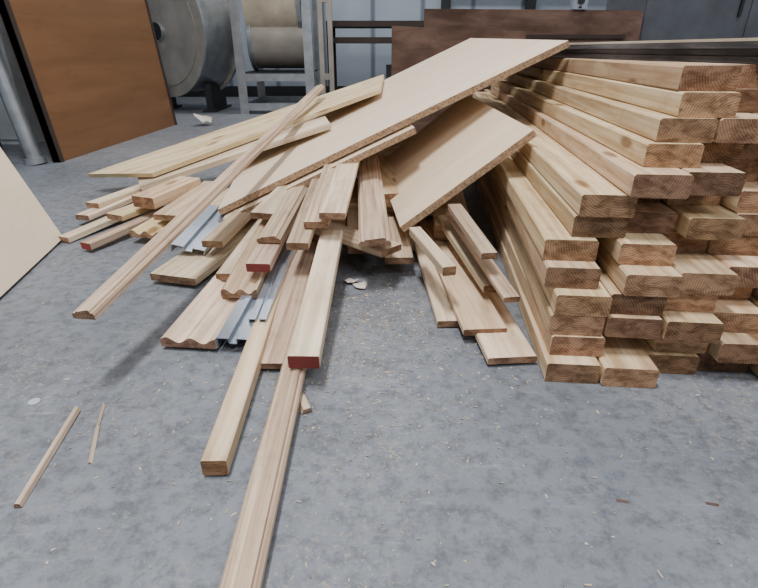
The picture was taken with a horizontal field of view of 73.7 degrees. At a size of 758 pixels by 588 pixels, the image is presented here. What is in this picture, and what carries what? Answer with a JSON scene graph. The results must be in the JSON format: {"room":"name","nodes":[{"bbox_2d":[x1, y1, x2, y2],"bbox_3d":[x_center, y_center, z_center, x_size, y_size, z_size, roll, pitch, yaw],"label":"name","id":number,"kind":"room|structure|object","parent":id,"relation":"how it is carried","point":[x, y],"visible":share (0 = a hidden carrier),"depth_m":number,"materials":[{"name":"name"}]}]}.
{"room":"woodworking shop","nodes":[
{"label":"woodworking shop","id":0,"kind":"room"},
{"bbox_2d":[0,97,757,587],"bbox_3d":[0.500,-0.165,1.642,7.000,0.100,10.100,0,26,0],"label":"floor","id":1,"kind":"structure","parent":0,"point":[502,543],"depth_m":0.72,"materials":[{"name":"concrete"}]},
{"bbox_2d":[0,16,44,143],"bbox_3d":[-2.350,-1.906,3.061,0.500,1.800,0.930,0,26,0],"label":"locker","id":2,"kind":"object","parent":1,"relation":"on","point":[7,134],"visible":0.06,"depth_m":2.98,"materials":[{"name":"grey metal"}]},
{"bbox_2d":[0,51,47,165],"bbox_3d":[-1.869,-1.742,2.035,0.398,2.412,0.100,3,26,7],"label":"steel pole","id":3,"kind":"object","parent":1,"relation":"on","point":[10,99],"visible":0.99,"depth_m":2.43,"materials":[{"name":"grey metal"}]},
{"bbox_2d":[0,147,60,296],"bbox_3d":[-1.159,-0.493,1.084,0.516,0.975,1.065,-5,26,-10],"label":"plywood sheet","id":4,"kind":"object","parent":1,"relation":"on","point":[27,233],"visible":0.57,"depth_m":1.37,"materials":[{"name":"beige wood"}]},
{"bbox_2d":[28,398,40,404],"bbox_3d":[-0.561,0.175,0.822,0.018,0.002,0.018,0,26,0],"label":"disc","id":5,"kind":"object","parent":1,"relation":"on","point":[33,401],"visible":1,"depth_m":0.82,"materials":[{"name":"white paper"}]},
{"bbox_2d":[14,406,80,507],"bbox_3d":[-0.464,0.222,0.714,0.010,0.009,0.190,-3,26,-7],"label":"wood splinter","id":6,"kind":"object","parent":1,"relation":"on","point":[30,485],"visible":1,"depth_m":0.70,"materials":[{"name":"brown wood"}]},
{"bbox_2d":[0,0,176,162],"bbox_3d":[-1.683,-1.926,2.757,0.215,2.100,1.452,1,26,3],"label":"wood panel","id":7,"kind":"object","parent":1,"relation":"on","point":[92,71],"depth_m":2.83,"materials":[{"name":"brown wood"}]},
{"bbox_2d":[58,216,118,242],"bbox_3d":[-0.862,-0.253,1.661,0.040,0.038,0.412,9,27,18],"label":"wood board","id":8,"kind":"object","parent":1,"relation":"on","point":[101,223],"visible":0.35,"depth_m":1.55,"materials":[{"name":"brown wood"}]},
{"bbox_2d":[87,403,104,464],"bbox_3d":[-0.422,0.204,0.755,0.006,0.007,0.135,-8,27,-17],"label":"wood splinter","id":9,"kind":"object","parent":1,"relation":"on","point":[92,451],"visible":1,"depth_m":0.74,"materials":[{"name":"brown wood"}]},
{"bbox_2d":[75,196,132,220],"bbox_3d":[-0.899,-0.340,1.805,0.050,0.028,0.428,6,27,13],"label":"wood board","id":10,"kind":"object","parent":1,"relation":"on","point":[92,213],"visible":0.46,"depth_m":1.67,"materials":[{"name":"brown wood"}]},
{"bbox_2d":[86,184,146,208],"bbox_3d":[-0.905,-0.368,1.830,0.050,0.018,0.356,6,27,13],"label":"wood board","id":11,"kind":"object","parent":10,"relation":"on","point":[106,200],"visible":0.62,"depth_m":1.74,"materials":[{"name":"brown wood"}]},
{"bbox_2d":[80,206,164,249],"bbox_3d":[-0.745,-0.225,1.582,0.038,0.040,0.409,10,28,20],"label":"wood board","id":12,"kind":"object","parent":1,"relation":"on","point":[94,242],"visible":0.54,"depth_m":1.49,"materials":[{"name":"brown wood"}]},
{"bbox_2d":[106,202,170,220],"bbox_3d":[-0.747,-0.311,1.697,0.070,0.035,0.337,12,28,23],"label":"wood board","id":13,"kind":"object","parent":12,"relation":"on","point":[127,212],"visible":0.35,"depth_m":1.58,"materials":[{"name":"yellow wood"}]},
{"bbox_2d":[131,176,200,208],"bbox_3d":[-0.686,-0.333,1.645,0.085,0.051,0.222,10,27,19],"label":"wood block","id":14,"kind":"object","parent":13,"relation":"on","point":[155,197],"visible":0.88,"depth_m":1.60,"materials":[{"name":"brown wood"}]},
{"bbox_2d":[129,218,169,238],"bbox_3d":[-0.637,-0.263,1.623,0.095,0.046,0.375,6,26,12],"label":"crown molding","id":15,"kind":"structure","parent":1,"relation":"on","point":[150,228],"depth_m":1.49,"materials":[{"name":"yellow wood"}]},
{"bbox_2d":[147,0,235,111],"bbox_3d":[-1.800,-2.511,4.507,1.132,1.630,0.721,8,27,17],"label":"drum","id":16,"kind":"object","parent":1,"relation":"on","point":[194,37],"visible":0.7,"depth_m":4.37,"materials":[{"name":"metal"}]},
{"bbox_2d":[193,113,211,121],"bbox_3d":[-1.327,-1.330,3.811,0.119,0.070,0.137,0,26,0],"label":"crumpled paper","id":17,"kind":"object","parent":1,"relation":"on","point":[201,118],"visible":1,"depth_m":3.78,"materials":[{"name":"white paper"}]},
{"bbox_2d":[150,218,257,285],"bbox_3d":[-0.432,-0.144,1.407,0.125,0.044,0.468,7,27,14],"label":"wood board","id":18,"kind":"object","parent":1,"relation":"on","point":[187,268],"visible":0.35,"depth_m":1.26,"materials":[{"name":"brown wood"}]},
{"bbox_2d":[171,205,225,255],"bbox_3d":[-0.484,-0.183,1.419,0.088,0.061,0.290,1,26,2],"label":"metal flashing","id":19,"kind":"object","parent":18,"relation":"on","point":[190,239],"visible":0.64,"depth_m":1.38,"materials":[{"name":"silver metal"}]},
{"bbox_2d":[201,209,250,247],"bbox_3d":[-0.404,-0.180,1.366,0.055,0.033,0.227,3,26,7],"label":"wood board","id":20,"kind":"object","parent":18,"relation":"on","point":[226,230],"visible":0.85,"depth_m":1.33,"materials":[{"name":"brown wood"}]},
{"bbox_3d":[-0.390,-0.408,1.914,0.120,0.060,0.803,0,26,0],"label":"wood board","id":21,"kind":"object","parent":18,"relation":"on","visible":0},
{"bbox_2d":[346,193,457,215],"bbox_3d":[-0.055,-0.284,1.601,0.591,0.050,0.120,1,26,3],"label":"wood board","id":22,"kind":"object","parent":21,"relation":"on","point":[353,205],"visible":0.08,"depth_m":1.54,"materials":[{"name":"brown wood"}]},
{"bbox_2d":[357,155,398,206],"bbox_3d":[-0.025,-0.456,1.808,0.120,0.080,0.767,-5,26,-10],"label":"wood board","id":23,"kind":"object","parent":22,"relation":"on","point":[390,188],"visible":0.12,"depth_m":1.58,"materials":[{"name":"brown wood"}]},
{"bbox_2d":[358,152,390,245],"bbox_3d":[-0.024,-0.306,1.451,0.072,0.080,0.753,-1,26,-2],"label":"trim","id":24,"kind":"structure","parent":23,"relation":"on","point":[372,213],"depth_m":1.30,"materials":[{"name":"brown wood"}]},
{"bbox_2d":[378,135,413,157],"bbox_3d":[-0.147,-0.543,1.986,0.708,0.159,0.200,2,26,4],"label":"wood board","id":25,"kind":"object","parent":23,"relation":"on","point":[386,152],"visible":0.02,"depth_m":1.87,"materials":[{"name":"brown wood"}]},
{"bbox_2d":[223,124,415,220],"bbox_3d":[-0.204,-0.471,1.705,0.561,0.271,0.639,-3,26,-6],"label":"plywood sheet","id":26,"kind":"object","parent":25,"relation":"on","point":[409,130],"visible":0.33,"depth_m":1.44,"materials":[{"name":"brown wood"}]},
{"bbox_2d":[218,38,569,214],"bbox_3d":[-0.019,-0.702,1.894,1.088,0.480,1.005,-4,26,-9],"label":"plywood sheet","id":27,"kind":"object","parent":26,"relation":"on","point":[472,65],"visible":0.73,"depth_m":1.63,"materials":[{"name":"brown wood"}]},
{"bbox_2d":[88,75,383,176],"bbox_3d":[-0.479,-0.644,1.972,1.278,0.355,0.428,-11,28,-21],"label":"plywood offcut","id":28,"kind":"object","parent":27,"relation":"on","point":[153,164],"visible":0.97,"depth_m":1.95,"materials":[{"name":"beige wood"}]},
{"bbox_2d":[72,84,323,319],"bbox_3d":[-0.358,-0.422,1.464,0.038,0.253,1.617,3,26,7],"label":"trim","id":29,"kind":"structure","parent":28,"relation":"on","point":[102,298],"depth_m":1.03,"materials":[{"name":"brown wood"}]},
{"bbox_2d":[138,116,331,190],"bbox_3d":[-0.542,-0.515,1.845,0.749,0.237,0.136,-1,26,-3],"label":"wood board","id":30,"kind":"object","parent":28,"relation":"on","point":[321,124],"visible":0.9,"depth_m":1.81,"materials":[{"name":"brown wood"}]},
{"bbox_2d":[387,96,536,231],"bbox_3d":[0.187,-0.434,1.538,0.327,0.275,0.690,-2,26,-4],"label":"sheet","id":31,"kind":"object","parent":23,"relation":"on","point":[471,137],"visible":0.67,"depth_m":1.40,"materials":[{"name":"brown wood"}]},
{"bbox_2d":[160,219,268,348],"bbox_3d":[-0.314,-0.071,1.196,0.141,0.102,0.590,3,26,5],"label":"crown molding","id":32,"kind":"structure","parent":1,"relation":"on","point":[201,322],"depth_m":1.06,"materials":[{"name":"brown wood"}]},
{"bbox_2d":[215,219,261,280],"bbox_3d":[-0.333,-0.132,1.331,0.060,0.038,0.392,2,26,3],"label":"wood board","id":33,"kind":"object","parent":32,"relation":"on","point":[225,270],"visible":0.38,"depth_m":1.23,"materials":[{"name":"brown wood"}]},
{"bbox_2d":[246,204,301,271],"bbox_3d":[-0.246,-0.185,1.299,0.052,0.065,0.504,1,26,3],"label":"wood board","id":34,"kind":"object","parent":32,"relation":"on","point":[263,258],"visible":0.38,"depth_m":1.11,"materials":[{"name":"brown wood"}]},
{"bbox_2d":[250,182,289,219],"bbox_3d":[-0.275,-0.261,1.402,0.075,0.048,0.218,6,26,12],"label":"wood board","id":35,"kind":"object","parent":34,"relation":"on","point":[266,208],"visible":0.42,"depth_m":1.35,"materials":[{"name":"brown wood"}]},
{"bbox_2d":[257,185,308,242],"bbox_3d":[-0.239,-0.231,1.329,0.055,0.058,0.411,2,26,3],"label":"trim","id":36,"kind":"structure","parent":34,"relation":"on","point":[277,226],"depth_m":1.26,"materials":[{"name":"brown wood"}]},
{"bbox_2d":[314,222,401,257],"bbox_3d":[-0.107,-0.158,1.300,0.377,0.016,0.070,22,34,38],"label":"wood board","id":37,"kind":"object","parent":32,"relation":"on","point":[350,236],"visible":0.5,"depth_m":1.22,"materials":[{"name":"brown wood"}]},
{"bbox_2d":[409,227,455,275],"bbox_3d":[0.113,-0.098,1.107,0.028,0.025,0.240,-6,26,-12],"label":"wood strip","id":38,"kind":"object","parent":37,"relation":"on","point":[445,266],"visible":1,"depth_m":1.07,"materials":[{"name":"brown wood"}]},
{"bbox_2d":[200,282,283,474],"bbox_3d":[-0.228,0.074,0.976,0.034,0.041,0.689,-1,26,-1],"label":"wood strip","id":39,"kind":"object","parent":1,"relation":"on","point":[218,455],"visible":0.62,"depth_m":0.77,"materials":[{"name":"brown wood"}]},
{"bbox_2d":[249,229,291,322],"bbox_3d":[-0.234,-0.062,1.192,0.034,0.054,0.480,0,26,1],"label":"channel","id":40,"kind":"object","parent":39,"relation":"on","point":[283,269],"visible":0.62,"depth_m":1.09,"materials":[{"name":"silver metal"}]},
{"bbox_2d":[216,247,296,347],"bbox_3d":[-0.255,-0.024,1.137,0.062,0.065,0.450,2,26,4],"label":"channel","id":41,"kind":"object","parent":1,"relation":"on","point":[237,327],"visible":0.38,"depth_m":1.00,"materials":[{"name":"silver metal"}]},
{"bbox_2d":[219,302,306,587],"bbox_3d":[-0.146,0.124,0.866,0.042,0.035,0.860,0,26,0],"label":"trim","id":42,"kind":"structure","parent":1,"relation":"on","point":[246,562],"depth_m":0.62,"materials":[{"name":"brown wood"}]},
{"bbox_2d":[287,230,342,368],"bbox_3d":[-0.119,-0.016,1.036,0.052,0.080,0.483,0,26,1],"label":"wood board","id":43,"kind":"object","parent":42,"relation":"on","point":[308,339],"visible":1,"depth_m":0.95,"materials":[{"name":"brown wood"}]},
{"bbox_2d":[286,178,318,249],"bbox_3d":[-0.173,-0.222,1.297,0.050,0.078,0.410,1,26,2],"label":"wood board","id":44,"kind":"object","parent":43,"relation":"on","point":[300,238],"visible":0.58,"depth_m":1.18,"materials":[{"name":"brown wood"}]},
{"bbox_2d":[303,161,334,227],"bbox_3d":[-0.136,-0.270,1.324,0.058,0.078,0.386,1,26,2],"label":"wood board","id":45,"kind":"object","parent":44,"relation":"on","point":[312,220],"visible":0.58,"depth_m":1.25,"materials":[{"name":"brown wood"}]},
{"bbox_2d":[319,157,359,219],"bbox_3d":[-0.095,-0.305,1.347,0.060,0.071,0.481,1,26,2],"label":"wood board","id":46,"kind":"object","parent":45,"relation":"on","point":[335,205],"visible":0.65,"depth_m":1.25,"materials":[{"name":"brown wood"}]},
{"bbox_2d":[228,0,320,113],"bbox_3d":[-0.895,-2.633,4.449,0.666,1.900,0.817,0,26,0],"label":"metal rack","id":47,"kind":"object","parent":1,"relation":"on","point":[279,34],"visible":0.8,"depth_m":4.35,"materials":[{"name":"grey metal"}]},
{"bbox_2d":[261,242,317,368],"bbox_3d":[-0.192,-0.004,1.121,0.070,0.047,0.529,0,26,1],"label":"wood board","id":48,"kind":"object","parent":1,"relation":"on","point":[296,279],"visible":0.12,"depth_m":1.05,"materials":[{"name":"brown wood"}]},
{"bbox_2d":[299,394,312,413],"bbox_3d":[-0.120,0.176,0.808,0.018,0.010,0.036,-10,28,-21],"label":"chip","id":49,"kind":"object","parent":1,"relation":"on","point":[304,406],"visible":0.86,"depth_m":0.80,"materials":[{"name":"brown wood"}]},
{"bbox_2d":[311,234,319,241],"bbox_3d":[-0.200,-0.396,1.854,0.100,0.110,0.923,0,26,0],"label":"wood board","id":50,"kind":"object","parent":1,"relation":"on","point":[315,238],"visible":0.02,"depth_m":1.46,"materials":[{"name":"brown wood"}]},
{"bbox_2d":[317,0,334,94],"bbox_3d":[-0.460,-2.478,4.244,0.200,1.800,0.300,0,26,0],"label":"rack","id":51,"kind":"object","parent":1,"relation":"on","point":[324,76],"visible":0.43,"depth_m":4.37,"materials":[{"name":"grey metal"}]},
{"bbox_2d":[345,278,357,281],"bbox_3d":[-0.069,-0.034,1.237,0.033,0.008,0.031,21,33,36],"label":"paper scrap","id":52,"kind":"object","parent":1,"relation":"on","point":[348,279],"visible":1,"depth_m":1.24,"materials":[{"name":"beige paper"}]},
{"bbox_2d":[353,282,366,288],"bbox_3d":[-0.046,-0.022,1.214,0.034,0.006,0.032,0,26,0],"label":"paper scrap","id":53,"kind":"object","parent":1,"relation":"on","point":[361,284],"visible":1,"depth_m":1.21,"materials":[{"name":"beige paper"}]},
{"bbox_2d":[330,219,414,250],"bbox_3d":[0.000,-0.177,1.497,0.428,0.043,0.090,9,27,18],"label":"wood board","id":54,"kind":"object","parent":1,"relation":"on","point":[337,221],"visible":0.08,"depth_m":1.52,"materials":[{"name":"brown wood"}]},
{"bbox_2d":[5,234,744,587],"bbox_3d":[-0.151,0.053,1.073,1.505,0.001,1.313,0,26,0],"label":"sawdust","id":55,"kind":"object","parent":1,"relation":"on","point":[465,561],"visible":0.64,"depth_m":0.87,"materials":[{"name":"brown wood"}]},
{"bbox_2d":[326,21,423,92],"bbox_3d":[0.050,-2.361,5.190,1.110,0.765,0.500,0,26,0],"label":"storage shelf","id":56,"kind":"object","parent":1,"relation":"on","point":[336,24],"visible":0.2,"depth_m":4.87,"materials":[{"name":"metal"}]},
{"bbox_2d":[412,223,459,326],"bbox_3d":[0.145,-0.132,1.408,0.092,0.036,0.841,-1,26,-2],"label":"wood board","id":57,"kind":"object","parent":1,"relation":"on","point":[444,315],"visible":0.27,"depth_m":1.14,"materials":[{"name":"brown wood"}]},
{"bbox_2d":[391,26,525,134],"bbox_3d":[0.500,-1.372,3.277,0.840,0.650,0.095,0,26,0],"label":"door","id":58,"kind":"structure","parent":1,"relation":"on","point":[411,46],"depth_m":3.18,"materials":[{"name":"brown wood"}]},
{"bbox_2d":[424,222,536,364],"bbox_3d":[0.210,-0.046,1.216,0.090,0.044,0.701,-2,26,-4],"label":"wood board","id":59,"kind":"object","parent":1,"relation":"on","point":[511,346],"visible":0.5,"depth_m":0.96,"materials":[{"name":"brown wood"}]},
{"bbox_2d":[433,190,468,239],"bbox_3d":[0.240,-0.417,1.854,0.100,0.070,1.104,2,26,4],"label":"wood board","id":60,"kind":"object","parent":59,"relation":"on","point":[439,234],"visible":0.15,"depth_m":1.46,"materials":[{"name":"brown wood"}]},
{"bbox_2d":[418,216,506,335],"bbox_3d":[0.180,-0.096,1.311,0.085,0.026,0.756,-2,26,-3],"label":"wood board","id":61,"kind":"object","parent":59,"relation":"on","point":[474,311],"visible":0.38,"depth_m":1.07,"materials":[{"name":"brown wood"}]},
{"bbox_2d":[436,215,495,292],"bbox_3d":[0.215,-0.112,1.243,0.050,0.048,0.409,-4,26,-8],"label":"wood board","id":62,"kind":"object","parent":59,"relation":"on","point":[448,229],"visible":0.42,"depth_m":1.19,"materials":[{"name":"brown wood"}]},
{"bbox_2d":[446,212,519,302],"bbox_3d":[0.224,-0.101,1.156,0.032,0.052,0.438,-4,26,-7],"label":"wood board","id":63,"kind":"object","parent":62,"relation":"on","point":[502,286],"visible":0.65,"depth_m":1.05,"materials":[{"name":"brown wood"}]},
{"bbox_2d":[448,204,497,259],"bbox_3d":[0.205,-0.147,1.139,0.034,0.034,0.289,-3,26,-6],"label":"wood board","id":64,"kind":"object","parent":63,"relation":"on","point":[483,247],"visible":1,"depth_m":1.10,"materials":[{"name":"brown wood"}]},
{"bbox_2d":[424,9,643,42],"bbox_3d":[1.055,-1.646,3.700,1.610,0.775,0.095,0,26,0],"label":"wooden board","id":65,"kind":"object","parent":1,"relation":"on","point":[574,26],"visible":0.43,"depth_m":3.57,"materials":[{"name":"brown wood"}]},
{"bbox_2d":[473,57,757,388],"bbox_3d":[0.761,-0.644,1.950,0.745,0.494,2.715,2,26,4],"label":"stack","id":66,"kind":"object","parent":1,"relation":"on","point":[625,232],"visible":0.8,"depth_m":0.86,"materials":[{"name":"brown wood"}]},
{"bbox_2d":[550,41,757,63],"bbox_3d":[0.871,-0.769,1.600,0.858,0.034,1.950,0,26,0],"label":"sheets","id":67,"kind":"object","parent":66,"relation":"on","point":[723,52],"visible":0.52,"depth_m":1.04,"materials":[{"name":"brown wood"}]},
{"bbox_2d":[569,38,757,44],"bbox_3d":[0.885,-0.780,1.578,0.830,0.005,1.880,0,26,0],"label":"plywood sheet","id":68,"kind":"object","parent":67,"relation":"on","point":[724,39],"visible":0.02,"depth_m":1.05,"materials":[{"name":"brown wood"}]},
{"bbox_2d":[616,499,628,502],"bbox_3d":[0.309,0.261,0.641,0.014,0.002,0.004,5,26,11],"label":"chip","id":69,"kind":"object","parent":1,"relation":"on","point":[618,500],"visible":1,"depth_m":0.64,"materials":[{"name":"brown wood"}]},
{"bbox_2d":[606,0,757,40],"bbox_3d":[2.650,-2.163,3.936,1.500,1.500,0.730,0,26,0],"label":"cabinet","id":70,"kind":"object","parent":1,"relation":"on","point":[662,19],"visible":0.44,"depth_m":3.64,"materials":[{"name":"metal"}]},
{"bbox_2d":[706,502,718,505],"bbox_3d":[0.420,0.264,0.636,0.014,0.002,0.004,5,26,11],"label":"chip","id":71,"kind":"object","parent":1,"relation":"on","point":[707,503],"visible":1,"depth_m":0.64,"materials":[{"name":"brown wood"}]},
{"bbox_3d":[-0.175,-0.313,1.764,0.890,0.060,0.385,0,26,0],"label":"wood board","id":72,"kind":"object","parent":1,"relation":"on","visible":0},
{"bbox_2d":[210,188,228,205],"bbox_3d":[-0.530,-0.267,1.598,0.090,0.038,0.396,4,26,8],"label":"wood board","id":73,"kind":"object","parent":72,"relation":"on","point":[219,199],"visible":0.08,"depth_m":1.66,"materials":[{"name":"brown wood"}]},
{"bbox_2d":[153,181,212,220],"bbox_3d":[-0.598,-0.304,1.622,0.080,0.043,0.320,5,26,10],"label":"wood board","id":74,"kind":"object","parent":73,"relation":"on","point":[170,211],"visible":0.54,"depth_m":1.56,"materials":[{"name":"brown wood"}]},
{"bbox_2d":[347,179,366,253],"bbox_3d":[-0.060,-0.263,1.578,0.080,0.048,0.632,-2,26,-3],"label":"wood board","id":75,"kind":"object","parent":72,"relation":"on","point":[352,215],"visible":0.23,"depth_m":1.46,"materials":[{"name":"brown wood"}]},
{"bbox_2d":[384,212,412,263],"bbox_3d":[0.040,-0.232,1.532,0.070,0.043,0.641,-1,26,-2],"label":"wood board","id":76,"kind":"object","parent":72,"relation":"on","point":[404,256],"visible":0.42,"depth_m":1.33,"materials":[{"name":"brown wood"}]},
{"bbox_2d":[227,0,606,85],"bbox_3d":[0.500,-3.960,5.472,7.000,3.400,0.100,0,26,0],"label":"wall","id":77,"kind":"structure","parent":0,"point":[356,63],"depth_m":5.81,"materials":[{"name":"white paint"}]},
{"bbox_2d":[179,86,346,96],"bbox_3d":[0.500,-2.457,6.130,7.000,0.120,0.020,0,26,0],"label":"baseboard","id":78,"kind":"structure","parent":77,"relation":"attached to","point":[231,91],"depth_m":6.12,"materials":[{"name":"metal"}]},
{"bbox_2d":[441,0,535,8],"bbox_3d":[1.850,-3.901,5.350,2.300,3.300,0.090,0,26,0],"label":"trim","id":79,"kind":"structure","parent":77,"relation":"attached to","point":[445,4],"depth_m":5.64,"materials":[{"name":"metal"}]},
{"bbox_2d":[569,0,587,9],"bbox_3d":[1.400,-2.042,3.525,0.100,0.100,0.085,0,26,0],"label":"electrical outlet box","id":80,"kind":"object","parent":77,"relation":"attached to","point":[574,4],"visible":1,"depth_m":3.51,"materials":[{"name":"metal"}]}
]}

